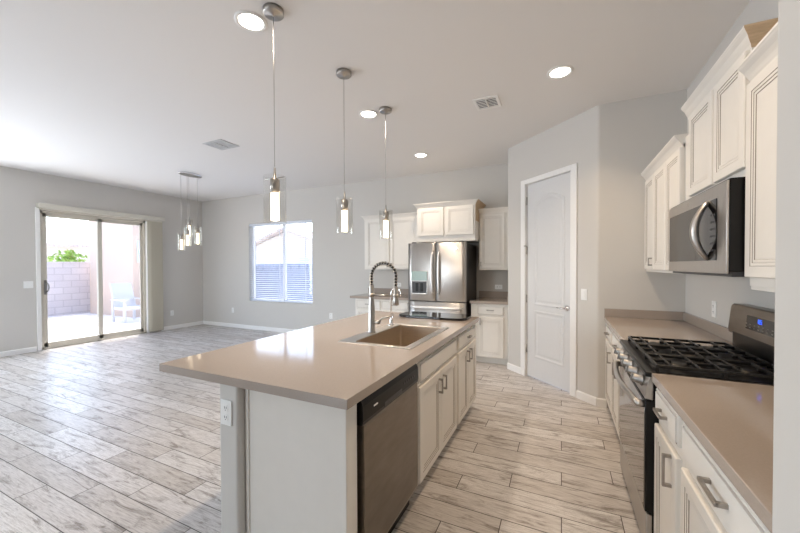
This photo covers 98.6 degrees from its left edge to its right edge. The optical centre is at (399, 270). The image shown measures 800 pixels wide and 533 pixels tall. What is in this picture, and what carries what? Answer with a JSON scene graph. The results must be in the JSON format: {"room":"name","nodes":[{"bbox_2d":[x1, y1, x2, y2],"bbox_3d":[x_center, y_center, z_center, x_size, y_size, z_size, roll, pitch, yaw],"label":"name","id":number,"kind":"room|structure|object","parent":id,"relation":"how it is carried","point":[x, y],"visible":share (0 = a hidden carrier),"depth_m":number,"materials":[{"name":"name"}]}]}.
{"room":"kitchen","nodes":[
{"label":"kitchen","id":0,"kind":"room"},
{"bbox_2d":[46,228,89,261],"bbox_3d":[-16.703,-0.476,19.742,7.900,3.470,9.300,0,1,25],"label":"sky","id":1,"kind":"structure","parent":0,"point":[57,239],"depth_m":15.85,"materials":[{"name":"paint"}]},
{"bbox_2d":[0,166,202,351],"bbox_3d":[-7.116,-0.120,3.938,0.150,3.030,10.500,0,1,25],"label":"wall","id":2,"kind":"structure","parent":0,"point":[20,190],"depth_m":6.12,"materials":[{"name":"grey paint"}]},
{"bbox_2d":[23,281,32,287],"bbox_3d":[-6.187,0.232,5.734,0.010,0.116,0.116,0,1,25],"label":"light switch","id":3,"kind":"object","parent":2,"relation":"attached to","point":[27,284],"visible":1,"depth_m":5.73,"materials":[{"name":"white plastic"}]},
{"bbox_2d":[35,207,41,350],"bbox_3d":[-6.141,0.145,5.846,0.040,2.440,0.055,0,1,25],"label":"trim","id":4,"kind":"structure","parent":2,"relation":"attached to","point":[37,211],"depth_m":5.83,"materials":[{"name":"white paint"}]},
{"bbox_2d":[40,210,146,349],"bbox_3d":[-5.826,0.148,6.659,0.131,2.410,1.685,0,1,25],"label":"door","id":5,"kind":"structure","parent":2,"relation":"in","point":[43,213],"depth_m":6.67,"materials":[{"name":"beige plastic"}]},
{"bbox_2d":[36,203,164,331],"bbox_3d":[-5.668,0.084,6.725,0.110,2.475,2.030,0,1,25],"label":"vertical blind","id":6,"kind":"object","parent":2,"relation":"attached to","point":[154,224],"visible":1,"depth_m":7.42,"materials":[{"name":"beige plastic"}]},
{"bbox_2d":[0,321,202,356],"bbox_3d":[-6.030,1.319,6.074,0.014,0.085,5.450,0,1,25],"label":"baseboard","id":7,"kind":"structure","parent":2,"relation":"attached to","point":[30,349],"depth_m":5.77,"materials":[{"name":"white paint"}]},
{"bbox_2d":[145,221,149,332],"bbox_3d":[-5.479,0.136,7.431,0.154,2.410,0.032,0,1,25],"label":"trim","id":8,"kind":"structure","parent":2,"relation":"attached to","point":[146,238],"depth_m":7.39,"materials":[{"name":"white paint"}]},
{"bbox_2d":[220,384,245,532],"bbox_3d":[-0.318,0.953,2.659,0.125,0.874,2.300,0,1,25],"label":"wall","id":9,"kind":"structure","parent":0,"point":[233,445],"depth_m":1.61,"materials":[{"name":"grey paint"}]},
{"bbox_2d":[221,399,231,425],"bbox_3d":[-0.814,0.664,1.611,0.072,0.118,0.009,0,1,25],"label":"wall outlet","id":10,"kind":"object","parent":9,"relation":"attached to","point":[226,405],"visible":1,"depth_m":1.61,"materials":[{"name":"white plastic"}]},
{"bbox_2d":[223,404,227,411],"bbox_3d":[-0.815,0.642,1.609,0.030,0.030,0.004,0,1,25],"label":"socket","id":11,"kind":"object","parent":10,"relation":"attached to","point":[225,406],"depth_m":1.61,"materials":[{"name":"white plastic"}]},
{"bbox_2d":[223,414,227,420],"bbox_3d":[-0.814,0.686,1.609,0.030,0.030,0.004,0,1,25],"label":"socket","id":12,"kind":"object","parent":10,"relation":"attached to","point":[225,416],"depth_m":1.61,"materials":[{"name":"white plastic"}]},
{"bbox_2d":[0,324,639,532],"bbox_3d":[-2.207,1.470,1.663,11.000,0.120,10.500,0,1,25],"label":"floor","id":13,"kind":"structure","parent":0,"point":[95,438],"depth_m":2.62,"materials":[{"name":"grey wood"}]},
{"bbox_2d":[245,389,356,532],"bbox_3d":[-0.454,0.968,1.542,0.565,0.874,0.084,0,1,25],"label":"end panel","id":14,"kind":"object","parent":13,"relation":"on","point":[301,456],"visible":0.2,"depth_m":1.49,"materials":[{"name":"white paint"}]},
{"bbox_2d":[355,298,408,314],"bbox_3d":[-0.179,0.907,5.967,1.040,0.874,0.650,0,1,25],"label":"base cabinet","id":15,"kind":"object","parent":13,"relation":"on","point":[362,305],"visible":0.23,"depth_m":5.71,"materials":[{"name":"white paint"}]},
{"bbox_2d":[350,288,409,300],"bbox_3d":[-0.218,0.400,5.987,1.130,0.140,0.648,0,1,25],"label":"countertop","id":16,"kind":"structure","parent":15,"relation":"on","point":[382,291],"depth_m":6.16,"materials":[{"name":"beige stone"}]},
{"bbox_2d":[357,363,417,532],"bbox_3d":[-0.287,0.966,1.863,0.586,0.859,0.627,0,1,25],"label":"dishwasher","id":17,"kind":"object","parent":13,"relation":"on","point":[387,418],"visible":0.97,"depth_m":1.67,"materials":[{"name":"silver metal"}]},
{"bbox_2d":[417,337,456,485],"bbox_3d":[0.043,0.953,2.540,0.610,0.874,0.850,0,1,25],"label":"base cabinet","id":18,"kind":"object","parent":13,"relation":"on","point":[437,372],"visible":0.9,"depth_m":2.33,"materials":[{"name":"white paint"}]},
{"bbox_2d":[159,311,478,409],"bbox_3d":[-0.242,0.496,2.625,1.179,0.040,2.335,0,1,25],"label":"countertop","id":19,"kind":"structure","parent":18,"relation":"on","point":[309,364],"depth_m":1.84,"materials":[{"name":"beige stone"}]},
{"bbox_2d":[368,261,398,332],"bbox_3d":[-0.126,0.200,2.580,0.259,0.543,0.060,0,1,25],"label":"kitchen faucet","id":20,"kind":"object","parent":19,"relation":"on","point":[371,309],"visible":1,"depth_m":2.60,"materials":[{"name":"silver metal"}]},
{"bbox_2d":[338,323,448,349],"bbox_3d":[-0.007,0.579,2.580,0.537,0.217,0.820,0,1,25],"label":"sink","id":21,"kind":"object","parent":19,"relation":"in","point":[399,336],"visible":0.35,"depth_m":2.79,"materials":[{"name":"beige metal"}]},
{"bbox_2d":[388,288,400,325],"bbox_3d":[-0.050,0.305,2.913,0.119,0.322,0.052,0,1,38],"label":"water tap","id":22,"kind":"object","parent":19,"relation":"on","point":[391,317],"visible":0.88,"depth_m":2.93,"materials":[{"name":"silver metal"}]},
{"bbox_2d":[399,311,470,320],"bbox_3d":[0.345,0.452,3.451,0.710,0.022,0.330,0,1,25],"label":"board","id":23,"kind":"object","parent":19,"relation":"on","point":[411,314],"visible":1,"depth_m":3.39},
{"bbox_2d":[408,241,475,314],"bbox_3d":[0.675,0.449,5.458,0.907,1.787,0.795,0,1,25],"label":"refrigerator","id":24,"kind":"object","parent":13,"relation":"on","point":[441,275],"visible":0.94,"depth_m":5.14,"materials":[{"name":"silver metal"}]},
{"bbox_2d":[455,324,475,424],"bbox_3d":[0.368,0.943,3.232,0.610,0.874,0.680,0,1,25],"label":"base cabinet","id":25,"kind":"object","parent":13,"relation":"on","point":[465,341],"visible":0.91,"depth_m":3.06,"materials":[{"name":"white paint"}]},
{"bbox_2d":[471,303,507,364],"bbox_3d":[1.404,0.912,5.226,0.525,0.874,0.650,0,1,25],"label":"base cabinet","id":26,"kind":"object","parent":13,"relation":"on","point":[491,337],"visible":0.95,"depth_m":4.96,"materials":[{"name":"white paint"}]},
{"bbox_2d":[470,291,507,304],"bbox_3d":[1.407,0.405,5.227,0.547,0.140,0.648,0,1,25],"label":"countertop","id":27,"kind":"structure","parent":26,"relation":"on","point":[485,297],"depth_m":5.36,"materials":[{"name":"beige stone"}]},
{"bbox_2d":[604,324,621,438],"bbox_3d":[2.074,0.943,2.781,0.663,0.874,1.192,0,1,25],"label":"base cabinet","id":28,"kind":"object","parent":13,"relation":"on","point":[612,388],"visible":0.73,"depth_m":2.95,"materials":[{"name":"white paint"}]},
{"bbox_2d":[604,308,741,354],"bbox_3d":[2.083,0.446,2.771,0.645,0.120,1.194,0,1,25],"label":"countertop","id":29,"kind":"structure","parent":28,"relation":"on","point":[624,323],"depth_m":2.82,"materials":[{"name":"beige stone"}]},
{"bbox_2d":[653,388,685,532],"bbox_3d":[1.397,0.965,1.336,0.663,0.874,0.385,0,1,25],"label":"base cabinet","id":30,"kind":"object","parent":13,"relation":"on","point":[669,459],"visible":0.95,"depth_m":1.43,"materials":[{"name":"white paint"}]},
{"bbox_2d":[613,303,774,532],"bbox_3d":[1.620,0.786,1.895,0.735,1.155,0.927,0,1,25],"label":"gas range","id":31,"kind":"object","parent":13,"relation":"on","point":[752,327],"visible":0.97,"depth_m":1.81,"materials":[{"name":"black metal"}]},
{"bbox_2d":[620,340,773,385],"bbox_3d":[1.602,0.491,1.891,0.569,0.026,0.804,0,1,25],"label":"cooktop","id":32,"kind":"object","parent":31,"relation":"in","point":[645,365],"depth_m":1.74,"materials":[{"name":"black metal"}]},
{"bbox_2d":[680,423,769,532],"bbox_3d":[1.164,0.973,0.839,0.663,0.874,0.712,0,1,25],"label":"base cabinet","id":33,"kind":"object","parent":13,"relation":"on","point":[710,503],"visible":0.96,"depth_m":1.03,"materials":[{"name":"white paint"}]},
{"bbox_2d":[652,373,773,532],"bbox_3d":[1.255,0.473,1.002,0.645,0.120,1.096,0,1,25],"label":"countertop","id":34,"kind":"structure","parent":33,"relation":"on","point":[733,422],"depth_m":1.11,"materials":[{"name":"beige stone"}]},
{"bbox_2d":[202,164,507,329],"bbox_3d":[-1.485,-0.181,7.015,7.440,3.030,0.150,0,1,25],"label":"wall","id":35,"kind":"structure","parent":0,"point":[339,272],"depth_m":6.93,"materials":[{"name":"grey paint"}]},
{"bbox_2d":[203,321,294,332],"bbox_3d":[-2.710,1.288,7.521,4.800,0.085,0.014,0,1,25],"label":"baseboard","id":36,"kind":"structure","parent":35,"relation":"attached to","point":[204,322],"depth_m":7.86,"materials":[{"name":"white paint"}]},
{"bbox_2d":[252,222,311,301],"bbox_3d":[-2.571,-0.185,7.565,1.805,1.750,0.055,0,1,25],"label":"window","id":37,"kind":"structure","parent":35,"relation":"in","point":[284,225],"depth_m":7.54,"materials":[{"name":"white paint"}]},
{"bbox_2d":[249,220,312,303],"bbox_3d":[-2.606,-0.186,7.492,1.793,1.738,0.067,0,1,25],"label":"horizontal blind","id":38,"kind":"object","parent":37,"relation":"attached to","point":[299,221],"visible":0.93,"depth_m":7.42,"materials":[{"name":"white plastic"}]},
{"bbox_2d":[368,288,408,294],"bbox_3d":[-0.085,0.375,6.271,1.130,0.100,0.020,0,1,25],"label":"backsplash","id":39,"kind":"structure","parent":35,"relation":"attached to","point":[376,290],"depth_m":6.33,"materials":[{"name":"beige stone"}]},
{"bbox_2d":[361,212,417,269],"bbox_3d":[-0.109,-0.499,6.078,1.135,0.952,0.360,0,1,25],"label":"upper cabinet","id":40,"kind":"object","parent":35,"relation":"attached to","point":[393,249],"visible":0.56,"depth_m":5.94,"materials":[{"name":"white paint"}]},
{"bbox_2d":[413,199,485,242],"bbox_3d":[0.798,-0.756,5.520,1.030,0.605,0.595,0,1,25],"label":"upper cabinet","id":41,"kind":"object","parent":35,"relation":"attached to","point":[458,220],"visible":0.9,"depth_m":5.27,"materials":[{"name":"white paint"}]},
{"bbox_2d":[478,207,507,269],"bbox_3d":[1.491,-0.481,5.330,0.478,0.935,0.360,0,1,25],"label":"upper cabinet","id":42,"kind":"object","parent":35,"relation":"attached to","point":[493,222],"visible":0.91,"depth_m":5.21,"materials":[{"name":"white paint"}]},
{"bbox_2d":[479,291,507,297],"bbox_3d":[1.540,0.380,5.511,0.547,0.100,0.020,0,1,25],"label":"backsplash","id":43,"kind":"structure","parent":35,"relation":"attached to","point":[494,294],"depth_m":5.52,"materials":[{"name":"beige stone"}]},
{"bbox_2d":[0,0,750,201],"bbox_3d":[-2.217,-1.680,1.620,11.000,0.120,10.500,0,1,25],"label":"ceiling","id":44,"kind":"structure","parent":0,"point":[128,94],"depth_m":2.95,"materials":[{"name":"white paint"}]},
{"bbox_2d":[178,171,201,249],"bbox_3d":[-3.633,-1.010,5.960,0.240,1.330,0.420,0,1,25],"label":"pendant chandelier","id":45,"kind":"object","parent":44,"relation":"hanging from","point":[184,173],"visible":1,"depth_m":5.89,"materials":[{"name":"white glass"}]},
{"bbox_2d":[202,139,239,149],"bbox_3d":[-2.354,-1.655,4.531,0.345,0.010,0.285,0,1,25],"label":"ceiling vent","id":46,"kind":"object","parent":44,"relation":"in","point":[220,144],"visible":1,"depth_m":4.52,"materials":[{"name":"white metal"}]},
{"bbox_2d":[234,10,267,32],"bbox_3d":[-0.976,-1.628,2.255,0.204,0.009,0.204,0,1,25],"label":"recessed light","id":47,"kind":"object","parent":44,"relation":"in","point":[251,21],"visible":1,"depth_m":2.25,"materials":[{"name":"white paint"}]},
{"bbox_2d":[263,2,283,220],"bbox_3d":[-0.790,-0.968,2.163,0.135,1.328,0.135,0,1,-20],"label":"pendant light","id":48,"kind":"object","parent":44,"relation":"hanging from","point":[273,12],"visible":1,"depth_m":2.15,"materials":[{"name":"white glass"}]},
{"bbox_2d":[336,68,352,231],"bbox_3d":[-0.463,-0.978,2.854,0.135,1.330,0.135,0,1,-20],"label":"pendant light","id":49,"kind":"object","parent":44,"relation":"hanging from","point":[342,73],"visible":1,"depth_m":2.84,"materials":[{"name":"white glass"}]},
{"bbox_2d":[359,110,377,118],"bbox_3d":[-0.332,-1.649,3.631,0.204,0.009,0.204,0,1,25],"label":"recessed light","id":50,"kind":"object","parent":44,"relation":"in","point":[369,114],"visible":1,"depth_m":3.63,"materials":[{"name":"white paint"}]},
{"bbox_2d":[379,106,392,237],"bbox_3d":[-0.147,-0.991,3.529,0.135,1.324,0.135,0,1,-20],"label":"pendant light","id":51,"kind":"object","parent":44,"relation":"hanging from","point":[385,110],"visible":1,"depth_m":3.52,"materials":[{"name":"white glass"}]},
{"bbox_2d":[414,153,427,157],"bbox_3d":[0.302,-1.670,4.984,0.204,0.009,0.204,0,1,25],"label":"recessed light","id":52,"kind":"object","parent":44,"relation":"in","point":[419,155],"visible":1,"depth_m":4.99,"materials":[{"name":"white paint"}]},
{"bbox_2d":[472,95,501,110],"bbox_3d":[0.860,-1.650,3.393,0.240,0.010,0.250,0,1,25],"label":"ceiling vent","id":53,"kind":"object","parent":44,"relation":"in","point":[493,101],"visible":1,"depth_m":3.38,"materials":[{"name":"white metal"}]},
{"bbox_2d":[547,65,573,78],"bbox_3d":[1.328,-1.644,2.857,0.204,0.009,0.204,0,1,25],"label":"recessed light","id":54,"kind":"object","parent":44,"relation":"in","point":[561,71],"visible":1,"depth_m":2.85,"materials":[{"name":"white paint"}]},
{"bbox_2d":[508,102,612,407],"bbox_3d":[1.790,-0.156,4.382,0.489,3.030,2.009,0,1,-8],"label":"wall","id":55,"kind":"structure","parent":0,"point":[585,139],"depth_m":3.60,"materials":[{"name":"grey paint"}]},
{"bbox_2d":[520,163,577,396],"bbox_3d":[1.779,0.103,4.111,0.167,2.520,0.864,0,1,-21],"label":"door","id":56,"kind":"structure","parent":55,"relation":"in","point":[548,200],"depth_m":4.06,"materials":[{"name":"white paint"}]},
{"bbox_2d":[507,363,596,405],"bbox_3d":[1.739,1.320,4.122,0.014,0.085,1.370,0,1,-21],"label":"baseboard","id":57,"kind":"structure","parent":55,"relation":"attached to","point":[580,395],"depth_m":3.64,"materials":[{"name":"white paint"}]},
{"bbox_2d":[581,289,586,299],"bbox_3d":[1.930,0.249,3.614,0.010,0.118,0.072,0,1,-21],"label":"light switch","id":58,"kind":"object","parent":55,"relation":"attached to","point":[583,291],"visible":1,"depth_m":3.61,"materials":[{"name":"white plastic"}]},
{"bbox_2d":[597,398,606,407],"bbox_3d":[2.030,1.328,3.463,0.082,0.085,0.014,0,1,25],"label":"baseboard","id":59,"kind":"structure","parent":55,"relation":"attached to","point":[601,402],"depth_m":3.46,"materials":[{"name":"white paint"}]},
{"bbox_2d":[612,90,686,311],"bbox_3d":[2.449,-0.144,3.318,0.700,3.030,0.120,0,1,25],"label":"wall","id":60,"kind":"structure","parent":0,"point":[642,127],"depth_m":3.32,"materials":[{"name":"grey paint"}]},
{"bbox_2d":[604,308,682,320],"bbox_3d":[2.333,0.418,3.301,0.643,0.080,0.020,0,1,25],"label":"backsplash","id":61,"kind":"structure","parent":60,"relation":"attached to","point":[624,313],"depth_m":3.29,"materials":[{"name":"beige stone"}]},
{"bbox_2d":[685,0,777,361],"bbox_3d":[2.008,-0.120,1.700,0.120,3.030,3.185,0,1,25],"label":"wall","id":62,"kind":"structure","parent":0,"point":[700,290],"depth_m":2.41,"materials":[{"name":"grey paint"}]},
{"bbox_2d":[641,133,688,273],"bbox_3d":[2.214,-0.452,2.700,0.348,0.935,1.181,0,1,25],"label":"upper cabinet","id":63,"kind":"object","parent":62,"relation":"attached to","point":[666,176],"visible":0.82,"depth_m":2.66,"materials":[{"name":"white paint"}]},
{"bbox_2d":[683,312,732,342],"bbox_3d":[2.361,0.427,2.629,0.020,0.080,1.174,0,1,25],"label":"backsplash","id":64,"kind":"structure","parent":62,"relation":"attached to","point":[718,330],"depth_m":2.60,"materials":[{"name":"beige stone"}]},
{"bbox_2d":[712,301,715,317],"bbox_3d":[2.341,0.287,2.569,0.009,0.118,0.072,0,1,25],"label":"wall outlet","id":65,"kind":"object","parent":62,"relation":"attached to","point":[713,302],"visible":1,"depth_m":2.56,"materials":[{"name":"white plastic"}]},
{"bbox_2d":[681,18,777,198],"bbox_3d":[1.784,-0.730,1.767,0.338,0.620,0.847,0,1,25],"label":"upper cabinet","id":66,"kind":"object","parent":62,"relation":"attached to","point":[715,111],"visible":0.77,"depth_m":1.70,"materials":[{"name":"white paint"}]},
{"bbox_2d":[669,177,744,276],"bbox_3d":[1.767,-0.197,1.862,0.446,0.436,0.897,0,1,25],"label":"microwave","id":67,"kind":"object","parent":66,"relation":"attached to","point":[707,230],"visible":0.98,"depth_m":1.67,"materials":[{"name":"silver metal"}]},
{"bbox_2d":[737,22,777,291],"bbox_3d":[1.386,-0.392,0.930,0.346,0.961,1.090,0,1,25],"label":"upper cabinet","id":68,"kind":"object","parent":62,"relation":"attached to","point":[760,67],"visible":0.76,"depth_m":1.37,"materials":[{"name":"white paint"}]},
{"bbox_2d":[772,0,799,532],"bbox_3d":[0.995,-0.099,0.405,0.743,3.030,0.180,0,1,25],"label":"wall","id":69,"kind":"structure","parent":0,"point":[786,426],"depth_m":0.60,"materials":[{"name":"grey paint"}]},
{"label":"outside","id":70,"kind":"structure","parent":0,"visible":0},
{"bbox_3d":[11.075,1.307,16.810,22.190,0.200,28.200,0,1,25],"label":"yard","id":71,"kind":"structure","parent":70,"visible":0},
{"bbox_2d":[256,266,312,300],"bbox_3d":[3.425,0.592,9.559,25.900,1.480,0.200,0,1,25],"label":"wall","id":72,"kind":"structure","parent":71,"relation":"on","point":[276,276],"depth_m":13.16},
{"bbox_2d":[256,263,311,269],"bbox_3d":[3.215,-0.128,9.646,25.100,0.260,0.400,0,1,25],"label":"tiles","id":73,"kind":"structure","parent":72,"relation":"attached to","point":[267,266],"depth_m":13.05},
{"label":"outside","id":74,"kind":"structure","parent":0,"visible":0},
{"bbox_2d":[48,312,139,341],"bbox_3d":[-14.858,1.377,18.023,25.810,0.200,48.000,0,1,25],"label":"yard","id":75,"kind":"structure","parent":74,"point":[70,326],"depth_m":8.68,"materials":[{"name":"white concrete"}]},
{"bbox_2d":[47,249,87,261],"bbox_3d":[-11.151,0.312,11.567,1.019,2.085,1.175,0,1,25],"label":"shrub","id":76,"kind":"object","parent":75,"relation":"on","point":[68,257],"visible":0.32,"depth_m":11.50,"materials":[{"name":"green plant"}]},
{"bbox_2d":[47,262,89,315],"bbox_3d":[-13.822,0.653,3.501,0.260,1.640,18.600,0,1,25],"label":"wall","id":77,"kind":"structure","parent":75,"relation":"on","point":[69,282],"depth_m":10.72,"materials":[{"name":"white brick"}]},
{"bbox_2d":[89,221,139,317],"bbox_3d":[-8.007,-0.315,12.138,2.700,3.300,4.000,0,1,25],"label":"outbuilding","id":78,"kind":"structure","parent":75,"relation":"on","point":[120,242],"depth_m":10.34,"materials":[{"name":"ceramic"}]},
{"bbox_2d":[109,283,139,322],"bbox_3d":[-7.400,0.856,9.376,0.850,1.030,0.580,0,1,25],"label":"patio chair","id":79,"kind":"object","parent":75,"relation":"on","point":[123,298],"visible":0.76,"depth_m":9.37,"materials":[{"name":"white plastic"}]},
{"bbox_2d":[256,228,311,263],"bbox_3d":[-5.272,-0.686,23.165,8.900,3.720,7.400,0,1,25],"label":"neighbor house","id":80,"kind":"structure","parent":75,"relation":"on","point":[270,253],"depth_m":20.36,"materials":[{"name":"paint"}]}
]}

